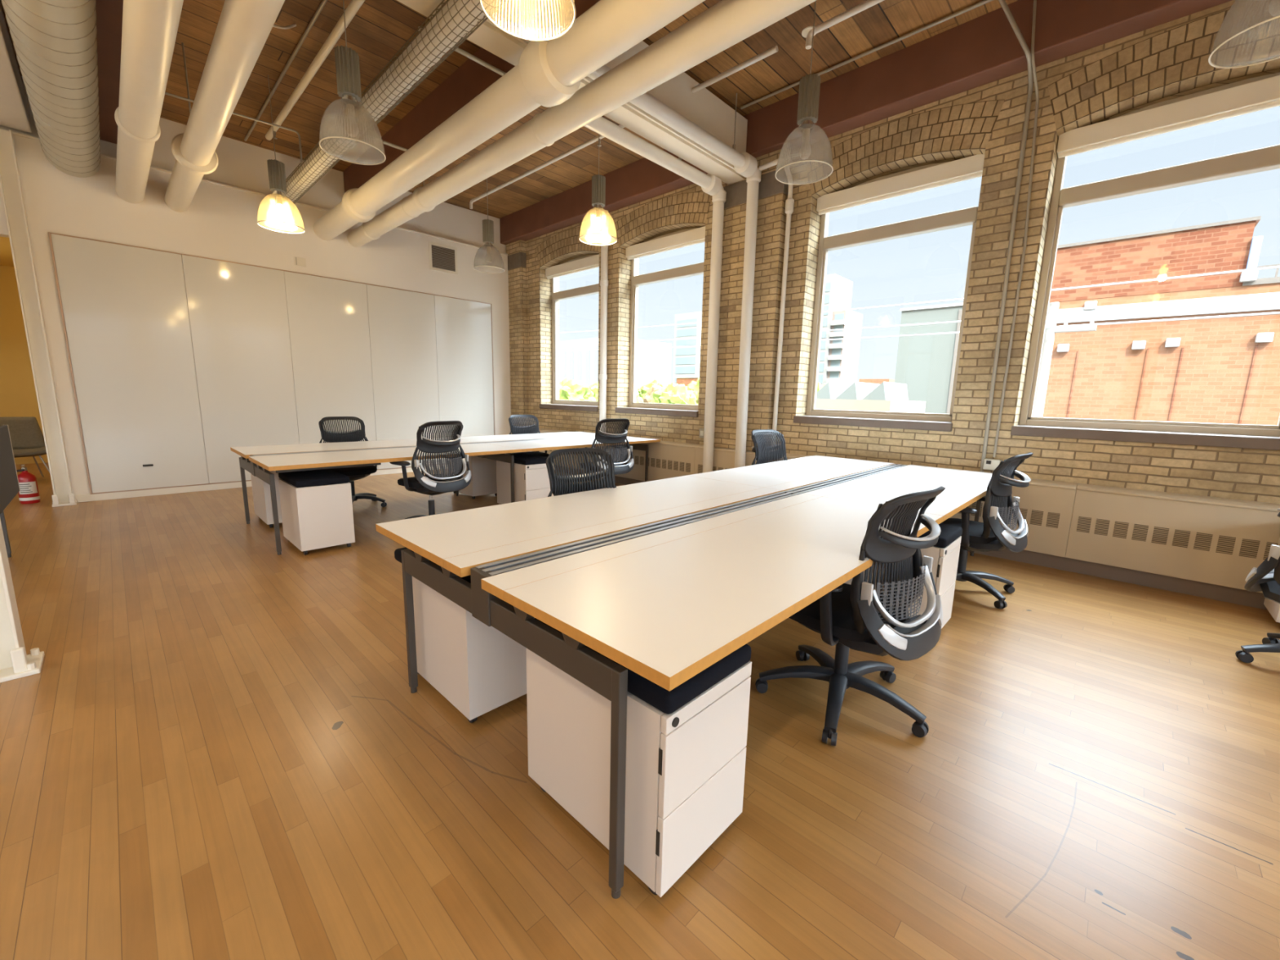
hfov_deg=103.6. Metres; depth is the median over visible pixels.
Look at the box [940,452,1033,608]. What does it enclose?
chair
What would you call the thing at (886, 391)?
roof light
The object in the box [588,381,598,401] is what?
leafy tree
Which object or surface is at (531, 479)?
drawer pedestal
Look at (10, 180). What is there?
steel column
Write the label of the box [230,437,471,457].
countertop
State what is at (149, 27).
pipe
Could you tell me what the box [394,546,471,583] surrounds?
cushion
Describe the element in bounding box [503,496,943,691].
countertop
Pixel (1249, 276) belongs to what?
wall light
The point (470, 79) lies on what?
ceiling beam
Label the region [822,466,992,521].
countertop
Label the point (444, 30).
duct
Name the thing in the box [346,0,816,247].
pipe
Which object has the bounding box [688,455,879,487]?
countertop
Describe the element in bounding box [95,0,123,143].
ceiling beam
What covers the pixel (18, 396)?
wall
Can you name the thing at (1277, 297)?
power line
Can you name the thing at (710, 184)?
riser pipe
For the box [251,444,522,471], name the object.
countertop
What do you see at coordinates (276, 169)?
pendant lamp
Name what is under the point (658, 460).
grille
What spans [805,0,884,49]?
pipe
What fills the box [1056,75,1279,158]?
roller blind
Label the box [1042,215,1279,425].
brick building
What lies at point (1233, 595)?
baseboard
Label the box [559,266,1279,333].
power line
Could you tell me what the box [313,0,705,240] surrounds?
pipe
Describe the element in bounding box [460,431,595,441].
countertop
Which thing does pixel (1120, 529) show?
grille
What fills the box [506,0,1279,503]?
wall
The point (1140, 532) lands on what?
grille
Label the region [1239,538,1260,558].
grille
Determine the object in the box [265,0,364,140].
pipe
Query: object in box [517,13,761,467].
riser pipe
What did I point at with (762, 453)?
chair
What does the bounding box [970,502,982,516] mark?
grille
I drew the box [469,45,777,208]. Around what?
pipe
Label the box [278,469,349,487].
cushion
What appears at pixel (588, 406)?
window
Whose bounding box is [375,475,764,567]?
countertop
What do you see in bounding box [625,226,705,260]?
roller blind
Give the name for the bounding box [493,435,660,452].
countertop
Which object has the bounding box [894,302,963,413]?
building
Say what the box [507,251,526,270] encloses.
stone
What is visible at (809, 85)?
pendant lamp
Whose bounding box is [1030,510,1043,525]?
grille
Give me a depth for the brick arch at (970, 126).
4.64 m
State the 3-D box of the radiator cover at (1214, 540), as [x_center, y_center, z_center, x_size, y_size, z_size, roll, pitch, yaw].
[3.994,0.420,3.548,1.458,0.591,0.144,10,13,43]
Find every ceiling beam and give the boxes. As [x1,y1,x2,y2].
[0,75,506,253]
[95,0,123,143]
[342,0,599,192]
[499,0,1231,244]
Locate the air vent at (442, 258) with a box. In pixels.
[428,241,457,274]
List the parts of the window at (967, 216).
sill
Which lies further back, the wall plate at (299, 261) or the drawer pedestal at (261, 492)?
the wall plate at (299, 261)
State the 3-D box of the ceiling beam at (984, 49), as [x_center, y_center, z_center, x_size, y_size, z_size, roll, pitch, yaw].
[3.157,-3.432,3.760,15.460,0.430,0.215,10,13,43]
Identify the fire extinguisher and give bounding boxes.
[16,464,40,503]
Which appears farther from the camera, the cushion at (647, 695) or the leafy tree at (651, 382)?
the leafy tree at (651, 382)
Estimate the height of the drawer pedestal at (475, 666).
0.610 m
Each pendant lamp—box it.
[257,75,305,233]
[319,0,386,164]
[473,178,504,273]
[479,0,575,40]
[578,133,617,245]
[774,0,833,185]
[1208,0,1279,68]
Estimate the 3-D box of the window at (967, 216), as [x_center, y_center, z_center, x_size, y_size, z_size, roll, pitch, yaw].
[2.434,-1.781,5.056,1.555,2.475,0.370,10,13,43]
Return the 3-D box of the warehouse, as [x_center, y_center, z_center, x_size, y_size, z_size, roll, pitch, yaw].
[20.545,-5.167,47.959,9.000,7.900,10.000,10,13,43]
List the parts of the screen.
edge trim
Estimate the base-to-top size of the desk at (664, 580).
0.738 m
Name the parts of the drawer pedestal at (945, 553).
finger pull, drawer, drawer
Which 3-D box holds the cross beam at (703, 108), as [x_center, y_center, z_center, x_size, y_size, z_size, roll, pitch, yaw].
[-1.393,-3.287,3.075,0.280,0.550,7.295,10,13,43]
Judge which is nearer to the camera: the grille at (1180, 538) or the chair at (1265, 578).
the chair at (1265, 578)
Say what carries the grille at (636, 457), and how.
attached to the radiator cover at (666, 460)
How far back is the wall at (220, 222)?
6.17 m
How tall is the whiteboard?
2.792 m
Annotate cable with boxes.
[272,23,296,29]
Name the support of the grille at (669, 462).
attached to the radiator cover at (666, 460)
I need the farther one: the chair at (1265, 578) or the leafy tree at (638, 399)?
the leafy tree at (638, 399)
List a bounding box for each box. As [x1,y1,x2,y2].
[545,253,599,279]
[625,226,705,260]
[698,428,704,438]
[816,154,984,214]
[982,457,1001,471]
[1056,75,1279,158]
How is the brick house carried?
on the ground
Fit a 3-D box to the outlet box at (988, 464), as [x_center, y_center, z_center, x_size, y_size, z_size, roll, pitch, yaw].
[3.084,-0.135,4.409,0.120,0.100,0.066,10,13,43]
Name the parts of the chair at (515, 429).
seat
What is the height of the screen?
0.540 m
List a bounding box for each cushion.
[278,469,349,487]
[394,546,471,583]
[508,453,547,465]
[534,617,751,714]
[917,523,962,547]
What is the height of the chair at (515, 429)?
1.009 m
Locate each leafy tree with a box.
[559,376,568,382]
[559,377,595,400]
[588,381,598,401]
[635,389,644,403]
[637,381,652,397]
[640,379,669,399]
[643,384,667,403]
[649,382,697,404]
[687,377,699,396]
[696,390,698,404]
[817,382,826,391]
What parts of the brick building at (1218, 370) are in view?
roof railing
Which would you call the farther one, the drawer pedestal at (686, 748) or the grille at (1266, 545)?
the grille at (1266, 545)
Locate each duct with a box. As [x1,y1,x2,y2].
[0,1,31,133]
[1,0,100,177]
[264,0,506,217]
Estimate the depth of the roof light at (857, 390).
43.43 m
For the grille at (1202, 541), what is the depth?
3.52 m
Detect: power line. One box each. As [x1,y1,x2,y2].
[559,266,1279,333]
[559,296,1279,345]
[559,311,1279,351]
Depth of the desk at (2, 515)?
3.81 m
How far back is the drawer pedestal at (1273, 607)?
3.15 m
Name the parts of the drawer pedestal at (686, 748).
finger pull, finger pull, drawer, drawer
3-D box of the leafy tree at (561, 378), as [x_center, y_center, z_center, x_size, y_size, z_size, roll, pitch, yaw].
[-17.769,-18.087,112.892,9.092,10.241,9.683,10,13,43]
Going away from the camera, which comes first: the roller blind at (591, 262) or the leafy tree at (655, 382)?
the roller blind at (591, 262)
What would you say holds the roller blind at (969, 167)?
attached to the wall at (1228, 473)
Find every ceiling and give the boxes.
[0,0,1017,218]
[0,236,13,266]
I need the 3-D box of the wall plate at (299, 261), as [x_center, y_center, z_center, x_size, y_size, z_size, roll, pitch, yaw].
[-4.618,-2.966,6.843,0.014,0.110,0.130,10,13,43]
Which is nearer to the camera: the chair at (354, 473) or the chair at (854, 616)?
the chair at (854, 616)
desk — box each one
[0,511,11,557]
[230,431,660,555]
[375,455,992,898]
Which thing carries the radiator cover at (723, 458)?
attached to the wall at (1228, 473)
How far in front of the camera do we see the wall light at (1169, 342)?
20.19 m
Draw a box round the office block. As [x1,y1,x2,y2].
[559,337,671,389]
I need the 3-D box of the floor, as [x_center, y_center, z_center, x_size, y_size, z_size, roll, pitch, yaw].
[-2.177,1.009,2.295,20.400,0.200,11.450,10,13,43]
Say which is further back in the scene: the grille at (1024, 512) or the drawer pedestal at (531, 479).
the drawer pedestal at (531, 479)
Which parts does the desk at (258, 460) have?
leg, leg, rail, trough rail, trough rail, trough rail, leg, leg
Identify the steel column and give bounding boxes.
[0,128,72,502]
[0,519,26,669]
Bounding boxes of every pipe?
[114,0,183,203]
[164,0,284,212]
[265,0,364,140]
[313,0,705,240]
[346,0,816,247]
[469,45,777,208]
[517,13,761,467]
[583,116,726,472]
[599,209,608,433]
[759,155,794,450]
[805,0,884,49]
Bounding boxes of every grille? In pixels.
[634,455,639,464]
[640,456,644,465]
[650,457,654,466]
[656,458,660,467]
[662,459,666,468]
[667,460,671,469]
[673,461,678,470]
[679,462,684,471]
[685,462,690,472]
[697,464,702,473]
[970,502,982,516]
[1019,508,1027,520]
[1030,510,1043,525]
[1045,511,1060,528]
[1076,516,1091,533]
[1093,518,1110,535]
[1112,521,1128,538]
[1131,524,1148,541]
[1151,526,1168,544]
[1172,529,1191,547]
[1193,532,1213,551]
[1215,535,1235,555]
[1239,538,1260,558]
[1262,542,1278,559]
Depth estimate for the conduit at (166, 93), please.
4.72 m
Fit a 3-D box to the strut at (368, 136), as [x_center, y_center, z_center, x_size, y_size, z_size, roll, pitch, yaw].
[-2.793,-3.598,5.316,0.032,0.032,0.770,10,13,43]
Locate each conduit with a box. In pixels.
[164,92,302,162]
[244,0,327,141]
[740,0,993,109]
[979,0,1033,471]
[992,0,1039,457]
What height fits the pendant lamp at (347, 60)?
1.407 m
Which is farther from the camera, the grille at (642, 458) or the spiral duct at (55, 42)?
the grille at (642, 458)
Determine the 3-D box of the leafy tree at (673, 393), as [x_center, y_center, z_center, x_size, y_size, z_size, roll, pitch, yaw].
[5.008,-10.217,74.618,6.808,8.367,7.476,10,13,43]
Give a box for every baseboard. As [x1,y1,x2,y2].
[74,464,448,502]
[554,466,1266,609]
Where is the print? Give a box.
[18,484,32,493]
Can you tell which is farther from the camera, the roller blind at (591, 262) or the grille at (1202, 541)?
the roller blind at (591, 262)
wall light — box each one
[1057,343,1069,351]
[1084,300,1097,310]
[1131,340,1146,349]
[1164,337,1180,347]
[1239,270,1257,282]
[1254,332,1274,342]
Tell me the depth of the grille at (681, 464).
6.71 m
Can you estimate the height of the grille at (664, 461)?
0.120 m
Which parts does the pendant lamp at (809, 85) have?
bulb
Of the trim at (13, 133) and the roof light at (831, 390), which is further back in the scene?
the roof light at (831, 390)
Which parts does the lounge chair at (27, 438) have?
backrest, seat, leg, leg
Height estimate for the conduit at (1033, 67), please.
3.481 m
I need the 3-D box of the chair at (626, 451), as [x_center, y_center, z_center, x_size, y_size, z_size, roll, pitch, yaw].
[-0.423,-0.213,6.008,0.699,1.061,0.669,-7,13,-41]
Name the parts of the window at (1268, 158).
sill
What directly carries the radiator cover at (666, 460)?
attached to the wall at (1228, 473)
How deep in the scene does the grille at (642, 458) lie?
7.21 m
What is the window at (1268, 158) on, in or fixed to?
in the wall at (1228, 473)
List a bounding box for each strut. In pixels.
[333,123,407,151]
[417,26,506,75]
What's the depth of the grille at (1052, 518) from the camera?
4.08 m
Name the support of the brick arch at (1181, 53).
attached to the wall at (1228, 473)
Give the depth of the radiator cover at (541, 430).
8.74 m
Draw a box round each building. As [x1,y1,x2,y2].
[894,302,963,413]
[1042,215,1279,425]
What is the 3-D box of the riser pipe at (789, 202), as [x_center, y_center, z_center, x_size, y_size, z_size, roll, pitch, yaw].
[1.428,-1.869,5.586,0.388,3.108,0.153,4,10,15]
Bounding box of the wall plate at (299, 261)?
[293,256,306,266]
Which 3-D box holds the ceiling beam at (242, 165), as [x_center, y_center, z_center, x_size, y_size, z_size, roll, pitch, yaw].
[-6.199,-3.810,5.340,0.260,0.600,10.830,10,13,43]
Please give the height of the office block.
26.000 m
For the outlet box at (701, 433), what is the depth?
6.52 m
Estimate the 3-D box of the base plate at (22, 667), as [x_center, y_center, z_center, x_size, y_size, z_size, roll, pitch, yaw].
[-2.924,0.824,2.305,0.230,0.130,0.230,10,13,43]
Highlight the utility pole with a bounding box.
[1031,302,1097,417]
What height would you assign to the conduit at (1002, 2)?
3.633 m
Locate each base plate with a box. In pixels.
[0,647,44,682]
[51,493,77,506]
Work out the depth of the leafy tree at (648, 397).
83.00 m
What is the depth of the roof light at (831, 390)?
44.92 m
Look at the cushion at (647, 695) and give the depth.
1.29 m
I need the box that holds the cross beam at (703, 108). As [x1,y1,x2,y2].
[396,0,747,184]
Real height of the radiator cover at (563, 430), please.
0.591 m
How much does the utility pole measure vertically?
8.900 m
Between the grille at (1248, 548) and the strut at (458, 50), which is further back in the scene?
the strut at (458, 50)
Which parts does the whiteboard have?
glass panel, glass panel, glass panel, glass panel, glass panel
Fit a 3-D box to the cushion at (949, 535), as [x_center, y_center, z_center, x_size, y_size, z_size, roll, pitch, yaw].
[1.536,0.282,3.005,0.600,0.056,0.382,10,13,43]
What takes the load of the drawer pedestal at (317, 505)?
on the floor
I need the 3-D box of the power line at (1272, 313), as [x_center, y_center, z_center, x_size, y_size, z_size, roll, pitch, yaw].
[10.101,-4.036,12.867,40.001,0.342,0.042,10,13,43]
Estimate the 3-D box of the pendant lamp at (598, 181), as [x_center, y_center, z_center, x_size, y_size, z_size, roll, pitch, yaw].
[-0.431,-3.259,5.267,0.406,1.407,0.406,10,13,43]
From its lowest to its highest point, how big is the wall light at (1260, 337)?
0.340 m
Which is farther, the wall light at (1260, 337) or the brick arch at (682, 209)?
the wall light at (1260, 337)
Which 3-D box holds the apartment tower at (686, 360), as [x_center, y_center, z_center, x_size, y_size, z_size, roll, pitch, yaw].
[14.386,-28.189,128.276,8.000,26.500,9.080,10,13,43]
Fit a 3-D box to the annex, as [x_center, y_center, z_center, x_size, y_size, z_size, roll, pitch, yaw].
[14.250,-18.046,115.232,9.400,10.800,8.400,10,13,43]
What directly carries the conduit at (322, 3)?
attached to the ceiling at (379, 29)
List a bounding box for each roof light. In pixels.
[816,382,852,399]
[835,382,879,399]
[862,381,908,400]
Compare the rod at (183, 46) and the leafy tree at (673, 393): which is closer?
the rod at (183, 46)
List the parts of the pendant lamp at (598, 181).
bulb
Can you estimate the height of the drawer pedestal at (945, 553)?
0.610 m
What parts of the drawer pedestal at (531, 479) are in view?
drawer, drawer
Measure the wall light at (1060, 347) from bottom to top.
0.340 m
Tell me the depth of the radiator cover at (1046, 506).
4.11 m
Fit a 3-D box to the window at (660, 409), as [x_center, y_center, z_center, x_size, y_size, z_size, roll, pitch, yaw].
[0.336,-2.160,7.036,1.555,2.475,0.370,10,13,43]
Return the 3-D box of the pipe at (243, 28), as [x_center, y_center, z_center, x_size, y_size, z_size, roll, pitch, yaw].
[-0.010,-2.286,0.786,15.080,0.330,0.330,10,13,43]
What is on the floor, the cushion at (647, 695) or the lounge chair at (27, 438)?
the lounge chair at (27, 438)
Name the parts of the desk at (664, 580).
leg, leg, trough rail, trough rail, trough rail, leg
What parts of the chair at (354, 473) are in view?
seat, leg, leg, leg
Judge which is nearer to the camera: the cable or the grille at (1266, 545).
the grille at (1266, 545)
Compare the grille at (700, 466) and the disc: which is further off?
the grille at (700, 466)
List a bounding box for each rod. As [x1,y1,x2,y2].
[182,42,191,114]
[531,0,533,15]
[732,93,737,150]
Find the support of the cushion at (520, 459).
on the drawer pedestal at (531, 479)
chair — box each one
[0,417,49,477]
[318,416,386,506]
[389,420,471,519]
[506,414,549,457]
[546,448,616,497]
[580,418,634,478]
[751,429,787,465]
[755,485,945,746]
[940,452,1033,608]
[1235,508,1279,662]
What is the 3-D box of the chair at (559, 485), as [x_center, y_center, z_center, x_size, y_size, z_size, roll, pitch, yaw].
[-0.242,0.331,3.018,0.691,0.984,0.696,-5,11,-34]
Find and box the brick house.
[858,378,894,384]
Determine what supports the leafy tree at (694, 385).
on the ground
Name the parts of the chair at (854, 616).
leg, leg, arm post, leg, seat, leg, leg, frame, silver trim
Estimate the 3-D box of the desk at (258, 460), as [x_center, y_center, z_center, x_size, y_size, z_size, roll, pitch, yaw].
[-1.869,-0.074,5.966,1.708,0.738,4.400,10,13,43]
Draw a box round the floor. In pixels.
[0,462,1279,959]
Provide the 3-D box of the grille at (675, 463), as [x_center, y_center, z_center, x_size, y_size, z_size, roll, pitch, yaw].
[0.483,-0.192,6.780,0.076,0.120,0.009,10,13,43]
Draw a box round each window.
[539,254,599,411]
[615,228,703,417]
[793,161,982,431]
[1010,72,1279,450]
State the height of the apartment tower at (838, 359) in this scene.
30.500 m
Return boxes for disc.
[801,26,815,37]
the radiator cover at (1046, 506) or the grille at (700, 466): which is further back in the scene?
the grille at (700, 466)
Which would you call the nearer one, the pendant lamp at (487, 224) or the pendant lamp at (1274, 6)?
the pendant lamp at (1274, 6)
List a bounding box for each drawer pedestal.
[250,471,282,528]
[278,469,355,555]
[394,546,526,723]
[450,455,497,498]
[496,453,554,504]
[526,617,751,897]
[844,523,962,628]
[1263,537,1279,622]
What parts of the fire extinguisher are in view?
valve handle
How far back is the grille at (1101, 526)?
3.88 m
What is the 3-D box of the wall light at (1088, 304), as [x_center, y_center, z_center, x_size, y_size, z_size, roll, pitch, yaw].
[19.523,-7.554,21.809,0.400,0.340,0.250,10,13,43]
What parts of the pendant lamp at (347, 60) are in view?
bulb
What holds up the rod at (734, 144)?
hanging from the ceiling at (379, 29)
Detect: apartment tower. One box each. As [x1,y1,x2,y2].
[672,311,702,383]
[817,273,862,385]
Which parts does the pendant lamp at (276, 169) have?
bulb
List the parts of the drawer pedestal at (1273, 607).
drawer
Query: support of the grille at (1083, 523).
attached to the radiator cover at (1214, 540)
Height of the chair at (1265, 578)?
0.979 m
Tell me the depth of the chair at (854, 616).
1.96 m
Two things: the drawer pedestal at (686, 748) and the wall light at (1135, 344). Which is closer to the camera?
the drawer pedestal at (686, 748)
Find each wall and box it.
[0,134,511,497]
[0,265,67,464]
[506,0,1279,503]
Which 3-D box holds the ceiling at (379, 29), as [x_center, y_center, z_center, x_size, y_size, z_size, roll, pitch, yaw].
[-2.023,-3.544,1.587,20.400,0.300,11.600,10,13,43]
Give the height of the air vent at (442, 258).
0.420 m
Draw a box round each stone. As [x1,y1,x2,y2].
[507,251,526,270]
[723,168,788,208]
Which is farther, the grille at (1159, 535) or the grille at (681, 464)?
the grille at (681, 464)
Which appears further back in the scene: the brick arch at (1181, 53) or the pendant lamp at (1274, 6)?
the brick arch at (1181, 53)
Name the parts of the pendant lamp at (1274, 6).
bulb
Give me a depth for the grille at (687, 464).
6.63 m
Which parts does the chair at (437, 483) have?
arm post, leg, seat, frame, silver trim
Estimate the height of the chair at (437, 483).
1.061 m
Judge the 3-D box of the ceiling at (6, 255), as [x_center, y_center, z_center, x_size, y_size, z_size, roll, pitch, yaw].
[-9.250,-2.986,5.527,4.160,0.100,6.700,10,13,43]
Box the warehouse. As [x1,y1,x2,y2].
[815,381,925,413]
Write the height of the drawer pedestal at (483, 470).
0.610 m
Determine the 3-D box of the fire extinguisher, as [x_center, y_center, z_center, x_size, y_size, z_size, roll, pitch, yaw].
[-6.771,0.044,5.538,0.155,0.430,0.193,1,10,-3]
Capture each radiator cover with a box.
[511,427,563,465]
[557,430,617,475]
[617,440,699,481]
[693,444,811,474]
[948,476,1078,557]
[1065,483,1279,593]
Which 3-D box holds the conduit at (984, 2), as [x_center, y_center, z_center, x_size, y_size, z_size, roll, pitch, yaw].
[4.076,-3.376,2.460,8.350,0.026,0.026,10,13,43]
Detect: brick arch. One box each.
[536,226,600,269]
[615,191,711,248]
[805,99,1004,199]
[1047,0,1279,137]
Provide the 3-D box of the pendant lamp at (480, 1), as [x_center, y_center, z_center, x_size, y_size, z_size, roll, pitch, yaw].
[-0.465,-2.721,2.051,0.406,1.407,0.406,10,13,43]
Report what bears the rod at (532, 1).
hanging from the ceiling at (379, 29)
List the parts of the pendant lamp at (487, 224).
bulb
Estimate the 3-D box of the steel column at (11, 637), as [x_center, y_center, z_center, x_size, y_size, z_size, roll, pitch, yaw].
[-2.884,-0.971,2.005,0.150,3.730,0.130,10,13,43]
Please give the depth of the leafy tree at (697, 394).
80.47 m
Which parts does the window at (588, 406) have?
sill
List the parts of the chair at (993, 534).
leg, arm post, seat, leg, leg, frame, silver trim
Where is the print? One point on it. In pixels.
(24, 488)
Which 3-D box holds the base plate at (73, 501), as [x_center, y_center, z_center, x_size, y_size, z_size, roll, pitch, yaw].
[-6.324,0.208,5.528,0.190,0.130,0.180,10,13,43]
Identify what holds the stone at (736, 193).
attached to the wall at (1228, 473)
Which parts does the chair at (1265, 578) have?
leg, frame, silver trim, leg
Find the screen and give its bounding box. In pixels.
[0,424,20,514]
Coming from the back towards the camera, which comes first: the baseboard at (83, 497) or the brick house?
the brick house
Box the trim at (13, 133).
[0,128,507,255]
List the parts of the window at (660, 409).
sill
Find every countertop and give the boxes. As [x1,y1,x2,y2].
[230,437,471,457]
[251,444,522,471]
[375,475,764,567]
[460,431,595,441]
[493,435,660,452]
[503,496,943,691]
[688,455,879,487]
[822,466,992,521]
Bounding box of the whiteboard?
[48,231,494,494]
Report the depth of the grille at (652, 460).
7.06 m
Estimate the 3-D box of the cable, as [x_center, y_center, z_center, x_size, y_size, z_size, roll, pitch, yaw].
[-3.034,-3.724,4.057,0.450,0.202,0.254,-5,11,-32]
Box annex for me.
[675,376,699,386]
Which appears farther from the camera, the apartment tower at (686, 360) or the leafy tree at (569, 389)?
the apartment tower at (686, 360)

